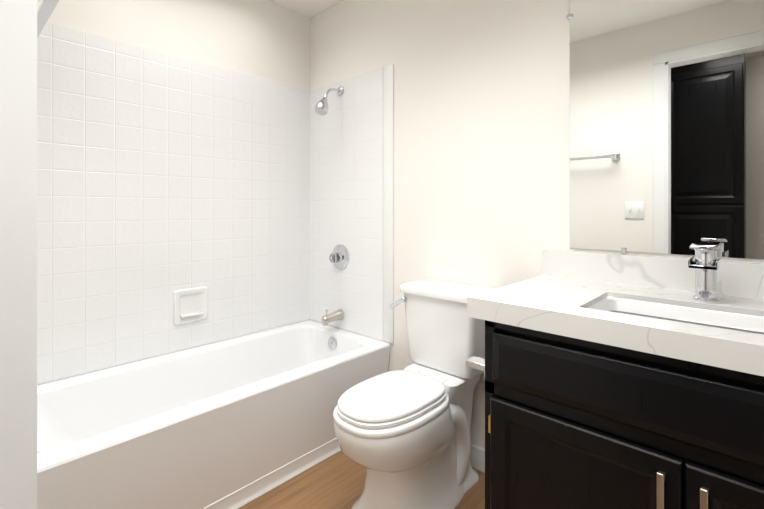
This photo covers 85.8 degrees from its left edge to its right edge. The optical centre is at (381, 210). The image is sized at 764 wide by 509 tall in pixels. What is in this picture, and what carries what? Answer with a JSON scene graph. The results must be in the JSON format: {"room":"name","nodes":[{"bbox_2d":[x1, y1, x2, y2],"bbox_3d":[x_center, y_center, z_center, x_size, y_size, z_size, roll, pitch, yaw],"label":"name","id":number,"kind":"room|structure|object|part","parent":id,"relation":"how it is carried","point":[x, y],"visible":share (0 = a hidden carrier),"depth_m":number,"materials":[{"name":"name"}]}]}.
{"room":"bathroom","nodes":[
{"label":"bathroom","id":0,"kind":"room"},
{"bbox_2d":[37,0,309,384],"bbox_3d":[-1.061,-0.049,2.163,0.100,2.440,1.807,0,0,43],"label":"wall","id":1,"kind":"structure","parent":0,"point":[266,40],"depth_m":2.24,"materials":[{"name":"white paint"}]},
{"bbox_2d":[37,22,309,384],"bbox_3d":[-1.021,-0.032,2.126,0.008,1.504,1.607,0,0,43],"label":"wall tile","id":2,"kind":"structure","parent":1,"relation":"attached to","point":[162,177],"depth_m":2.02,"materials":[{"name":"white tile"}]},
{"bbox_2d":[173,287,207,324],"bbox_3d":[-0.987,0.495,2.134,0.032,0.172,0.172,0,0,43],"label":"soap dish","id":3,"kind":"object","parent":2,"relation":"attached to","point":[190,305],"visible":1,"depth_m":2.14,"materials":[{"name":"white ceramic"}]},
{"bbox_2d":[268,0,343,17],"bbox_3d":[-0.499,-1.309,0.785,2.800,0.080,3.057,0,0,43],"label":"ceiling","id":4,"kind":"structure","parent":0,"point":[309,8],"depth_m":2.55,"materials":[{"name":"white paint"}]},
{"bbox_2d":[238,451,484,508],"bbox_3d":[-0.499,1.196,0.785,2.800,0.050,3.057,0,0,43],"label":"floor","id":5,"kind":"structure","parent":0,"point":[336,480],"depth_m":1.72,"materials":[{"name":"brown wood"}]},
{"bbox_2d":[37,320,390,508],"bbox_3d":[-0.758,0.946,1.881,0.721,0.449,1.601,0,0,43],"label":"bathtub","id":6,"kind":"object","parent":5,"relation":"on","point":[200,427],"visible":0.79,"depth_m":1.71,"materials":[{"name":"white ceramic"}]},
{"bbox_2d":[202,438,340,508],"bbox_3d":[-0.527,1.137,1.666,0.018,0.069,1.599,0,0,43],"label":"baseboard","id":7,"kind":"structure","parent":6,"relation":"attached to","point":[244,495],"depth_m":1.74,"materials":[{"name":"white wood"}]},
{"bbox_2d":[328,337,335,348],"bbox_3d":[-0.297,0.786,2.431,0.072,0.072,0.017,0,0,43],"label":"overflow drain cover","id":8,"kind":"object","parent":6,"relation":"attached to","point":[332,342],"visible":1,"depth_m":2.42,"materials":[{"name":"silver metal"}]},
{"bbox_2d":[333,279,494,508],"bbox_3d":[0.109,0.761,1.672,0.447,0.846,0.714,0,0,43],"label":"toilet","id":9,"kind":"object","parent":5,"relation":"on","point":[403,437],"visible":0.96,"depth_m":1.59,"materials":[{"name":"white ceramic"}]},
{"bbox_3d":[0.036,0.723,1.575,0.314,0.018,0.453,0,0,43],"label":"seat","id":10,"kind":"part","parent":9,"relation":"part of","materials":[{"name":"white plastic"}]},
{"bbox_3d":[0.036,0.702,1.575,0.306,0.022,0.446,0,0,43],"label":"lid","id":11,"kind":"part","parent":9,"relation":"part of","materials":[{"name":"white plastic"}]},
{"bbox_3d":[0.075,0.428,1.897,0.091,0.066,0.020,0,0,43],"label":"lever","id":12,"kind":"part","parent":9,"relation":"part of","materials":[{"name":"silver metal"}]},
{"bbox_3d":[0.101,0.952,1.645,0.346,0.438,0.662,0,0,43],"label":"bowl","id":13,"kind":"part","parent":9,"relation":"part of","materials":[{"name":"white ceramic"}]},
{"bbox_3d":[0.295,0.540,1.842,0.380,0.322,0.200,0,0,43],"label":"tank","id":14,"kind":"part","parent":9,"relation":"part of","materials":[{"name":"white ceramic"}]},
{"bbox_3d":[0.292,0.358,1.839,0.406,0.040,0.220,0,0,43],"label":"tank lid","id":15,"kind":"part","parent":9,"relation":"part of","materials":[{"name":"white ceramic"}]},
{"bbox_2d":[466,241,763,508],"bbox_3d":[0.819,0.632,1.089,1.078,1.077,0.609,0,0,43],"label":"bathroom vanity","id":16,"kind":"object","parent":5,"relation":"on","point":[618,381],"visible":1,"depth_m":1.03,"materials":[{"name":"black painted wood"},{"name":"quartz"},{"name":"brushed nickel"}]},
{"bbox_3d":[0.649,0.702,0.882,0.908,0.695,0.019,0,0,43],"label":"door","id":17,"kind":"part","parent":16,"relation":"part of","materials":[{"name":"black wood"}]},
{"bbox_2d":[588,296,763,331],"bbox_3d":[0.799,0.341,1.044,0.488,0.138,0.284,0,0,43],"label":"sink","id":18,"kind":"object","parent":16,"relation":"in","point":[693,313],"depth_m":1.16,"materials":[{"name":"white ceramic"}]},
{"bbox_3d":[0.632,0.643,0.866,0.087,0.156,0.028,0,0,43],"label":"handle","id":19,"kind":"part","parent":16,"relation":"part of","materials":[{"name":"silver metal"}]},
{"bbox_2d":[688,241,720,301],"bbox_3d":[0.931,0.177,1.185,0.066,0.166,0.132,0,0,43],"label":"faucet","id":20,"kind":"object","parent":16,"relation":"on","point":[705,263],"depth_m":1.18,"materials":[{"name":"silver metal"}]},
{"bbox_2d":[310,0,763,448],"bbox_3d":[0.545,-0.049,1.833,2.700,2.440,0.100,0,0,43],"label":"wall","id":21,"kind":"structure","parent":0,"point":[481,142],"depth_m":1.89,"materials":[{"name":"white paint"}]},
{"bbox_2d":[310,67,382,340],"bbox_3d":[-0.233,-0.032,2.484,0.658,1.504,0.008,0,0,43],"label":"wall tile","id":22,"kind":"structure","parent":21,"relation":"attached to","point":[346,170],"depth_m":2.44,"materials":[{"name":"white tile"}]},
{"bbox_2d":[314,86,343,114],"bbox_3d":[-0.307,-0.650,2.410,0.078,0.203,0.209,0,0,38],"label":"shower head","id":23,"kind":"object","parent":22,"relation":"attached to","point":[321,107],"visible":1,"depth_m":2.36},
{"bbox_2d":[321,310,343,325],"bbox_3d":[-0.297,0.630,2.446,0.062,0.088,0.141,0,0,43],"label":"tub spout","id":24,"kind":"object","parent":22,"relation":"attached to","point":[337,315],"visible":1,"depth_m":2.42,"materials":[{"name":"silver metal"}]},
{"bbox_2d":[329,244,348,269],"bbox_3d":[-0.276,0.286,2.468,0.156,0.156,0.076,0,0,43],"label":"tub valve","id":25,"kind":"object","parent":22,"relation":"attached to","point":[339,257],"visible":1,"depth_m":2.46,"materials":[{"name":"silver metal"}]},
{"bbox_3d":[-0.285,0.286,2.458,0.066,0.063,0.042,0,0,43],"label":"knob","id":26,"kind":"part","parent":25,"relation":"part of","materials":[{"name":"silver metal"}]},
{"bbox_2d":[383,64,393,343],"bbox_3d":[0.035,-0.032,2.235,0.073,1.504,0.008,0,0,43],"label":"trim","id":27,"kind":"structure","parent":21,"relation":"attached to","point":[388,200],"depth_m":2.23,"materials":[{"name":"white"}]},
{"bbox_2d":[470,443,484,472],"bbox_3d":[0.367,1.121,1.921,0.861,0.100,0.014,0,0,43],"label":"baseboard","id":28,"kind":"structure","parent":21,"relation":"attached to","point":[477,456],"depth_m":1.84,"materials":[{"name":"white wood"}]},
{"bbox_2d":[570,0,763,259],"bbox_3d":[1.074,-0.416,1.267,0.948,1.125,0.006,0,0,43],"label":"mirror","id":29,"kind":"object","parent":21,"relation":"attached to","point":[666,126],"visible":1,"depth_m":1.38,"materials":[{"name":"clear glass"}]},
{"bbox_2d":[621,248,625,253],"bbox_3d":[0.859,0.145,1.461,0.016,0.022,0.005,0,0,43],"label":"mirror clip","id":30,"kind":"object","parent":29,"relation":"attached to","point":[623,250],"depth_m":1.46,"materials":[{"name":"silver metal"}]},
{"bbox_3d":[-0.655,-0.049,0.618,2.600,2.440,0.100,0,0,43],"label":"wall","id":31,"kind":"structure","parent":0,"visible":0},
{"bbox_2d":[0,0,36,508],"bbox_3d":[-0.063,0.064,0.066,0.920,2.215,0.106,0,0,43],"label":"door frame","id":32,"kind":"structure","parent":31,"relation":"attached to","point":[18,254],"depth_m":0.35,"materials":[{"name":"white"}]},
{"bbox_2d":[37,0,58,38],"bbox_3d":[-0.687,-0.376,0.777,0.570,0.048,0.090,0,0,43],"label":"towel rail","id":33,"kind":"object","parent":31,"relation":"attached to","point":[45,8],"visible":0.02,"depth_m":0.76,"materials":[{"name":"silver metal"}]}
]}

